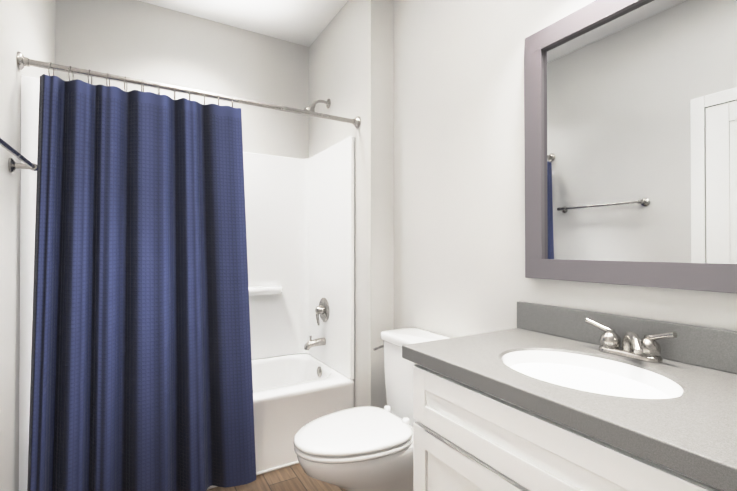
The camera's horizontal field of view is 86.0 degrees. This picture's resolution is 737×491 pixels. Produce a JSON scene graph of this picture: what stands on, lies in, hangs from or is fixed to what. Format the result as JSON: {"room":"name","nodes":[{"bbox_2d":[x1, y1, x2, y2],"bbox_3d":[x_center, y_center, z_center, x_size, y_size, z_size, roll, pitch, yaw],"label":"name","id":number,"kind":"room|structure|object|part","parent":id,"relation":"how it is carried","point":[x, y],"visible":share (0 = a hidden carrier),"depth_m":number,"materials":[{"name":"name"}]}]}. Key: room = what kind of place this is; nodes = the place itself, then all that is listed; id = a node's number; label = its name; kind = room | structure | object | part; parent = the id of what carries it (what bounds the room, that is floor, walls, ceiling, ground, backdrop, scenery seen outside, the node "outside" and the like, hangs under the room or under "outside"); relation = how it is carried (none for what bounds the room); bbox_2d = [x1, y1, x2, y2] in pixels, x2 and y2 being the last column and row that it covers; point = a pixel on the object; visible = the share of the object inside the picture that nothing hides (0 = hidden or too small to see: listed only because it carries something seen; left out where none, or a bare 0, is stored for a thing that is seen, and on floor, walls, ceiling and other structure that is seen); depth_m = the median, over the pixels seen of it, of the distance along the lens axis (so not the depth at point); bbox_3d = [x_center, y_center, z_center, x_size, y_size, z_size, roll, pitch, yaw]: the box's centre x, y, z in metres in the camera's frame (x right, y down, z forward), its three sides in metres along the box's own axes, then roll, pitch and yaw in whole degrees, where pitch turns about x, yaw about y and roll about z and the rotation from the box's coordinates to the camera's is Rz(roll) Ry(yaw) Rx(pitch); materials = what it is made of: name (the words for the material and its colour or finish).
{"room":"bathroom","nodes":[
{"label":"bathroom","id":0,"kind":"room"},
{"bbox_2d":[0,0,55,490],"bbox_3d":[-0.923,-0.176,0.659,0.100,2.740,3.840,0,0,-30],"label":"wall","id":1,"kind":"structure","parent":0,"point":[27,28],"depth_m":1.51,"materials":[{"name":"paint"}]},
{"bbox_2d":[0,138,37,172],"bbox_3d":[-1.157,-0.302,1.244,0.081,0.056,0.641,0,0,-30],"label":"towel rail","id":2,"kind":"object","parent":1,"relation":"attached to","point":[13,165],"visible":1,"depth_m":1.46,"materials":[{"name":"silver metal"}]},
{"bbox_2d":[17,51,360,127],"bbox_3d":[-0.730,-0.725,1.966,1.543,0.092,0.068,0,0,-30],"label":"curtain rod","id":3,"kind":"object","parent":1,"relation":"attached to","point":[22,61],"visible":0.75,"depth_m":1.83,"materials":[{"name":"silver metal"}]},
{"bbox_2d":[19,74,255,490],"bbox_3d":[-0.979,0.243,1.781,0.926,1.861,0.107,0,0,-30],"label":"shower curtain","id":4,"kind":"object","parent":3,"relation":"hanging from","point":[135,369],"visible":1,"depth_m":1.73,"materials":[{"name":"blue fabric"}]},
{"bbox_2d":[55,0,308,158],"bbox_3d":[-1.152,-0.162,2.689,1.545,2.740,0.100,0,0,-30],"label":"wall","id":5,"kind":"structure","parent":0,"point":[137,39],"depth_m":2.64,"materials":[{"name":"paint"}]},
{"bbox_2d":[138,0,347,46],"bbox_3d":[-0.145,-1.593,1.121,1.900,0.100,3.840,0,0,-30],"label":"ceiling","id":6,"kind":"structure","parent":0,"point":[304,22],"depth_m":2.61,"materials":[{"name":"paint"}]},
{"bbox_2d":[206,463,346,490],"bbox_3d":[-0.145,1.247,1.101,1.900,0.100,3.840,0,0,-30],"label":"floor","id":7,"kind":"structure","parent":0,"point":[295,477],"depth_m":2.00,"materials":[{"name":"brown wood"}]},
{"bbox_2d":[208,99,353,488],"bbox_3d":[-0.932,0.098,2.312,1.542,2.218,0.763,0,0,-30],"label":"bathtub","id":8,"kind":"object","parent":7,"relation":"on","point":[299,213],"visible":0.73,"depth_m":2.78,"materials":[{"name":"white plastic"}]},
{"bbox_2d":[294,328,449,490],"bbox_3d":[0.035,0.816,1.730,0.751,0.770,0.494,0,0,-30],"label":"toilet","id":9,"kind":"object","parent":7,"relation":"on","point":[364,448],"visible":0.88,"depth_m":1.59,"materials":[{"name":"white ceramic"}]},
{"bbox_3d":[-0.073,0.779,1.656,0.489,0.070,0.384,0,0,-30],"label":"seat","id":10,"kind":"part","parent":9,"relation":"part of","materials":[{"name":"white plastic"}]},
{"bbox_3d":[0.267,0.637,1.855,0.226,0.411,0.474,0,0,-30],"label":"tank","id":11,"kind":"part","parent":9,"relation":"part of","materials":[{"name":"white ceramic"}]},
{"bbox_2d":[402,301,736,490],"bbox_3d":[0.585,0.704,0.983,0.558,0.983,0.945,0,0,-30],"label":"bathroom vanity","id":12,"kind":"object","parent":7,"relation":"on","point":[541,397],"visible":1,"depth_m":0.96,"materials":[{"name":"paint"}]},
{"bbox_2d":[502,350,683,397],"bbox_3d":[0.546,0.391,1.014,0.328,0.140,0.424,0,0,-30],"label":"basin","id":13,"kind":"object","parent":12,"relation":"in","point":[586,373],"depth_m":1.06,"materials":[{"name":"white ceramic"}]},
{"bbox_2d":[585,318,676,362],"bbox_3d":[0.718,0.270,1.115,0.119,0.091,0.239,0,0,-30],"label":"faucet","id":14,"kind":"object","parent":12,"relation":"on","point":[633,349],"depth_m":1.11,"materials":[{"name":"silver metal"}]},
{"bbox_2d":[309,0,393,408],"bbox_3d":[-0.138,-0.161,2.735,0.255,2.740,1.040,0,0,-30],"label":"wall","id":15,"kind":"structure","parent":0,"point":[351,61],"depth_m":2.29,"materials":[{"name":"paint"}]},
{"bbox_2d":[394,0,736,337],"bbox_3d":[0.894,-0.172,1.114,0.100,2.740,2.800,0,0,-30],"label":"wall","id":16,"kind":"structure","parent":0,"point":[459,204],"depth_m":1.77,"materials":[{"name":"paint"}]},
{"bbox_2d":[517,301,736,373],"bbox_3d":[0.817,0.264,1.121,0.019,0.102,0.945,0,0,-30],"label":"backsplash","id":17,"kind":"structure","parent":16,"relation":"attached to","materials":[{"name":"stone"}]},
{"bbox_2d":[524,0,736,293],"bbox_3d":[0.826,-0.332,1.101,0.030,0.898,0.904,0,0,-30],"label":"mirror","id":18,"kind":"object","parent":16,"relation":"attached to","point":[630,121],"visible":0.98,"depth_m":1.17,"materials":[{"name":"mirror"}]}
]}

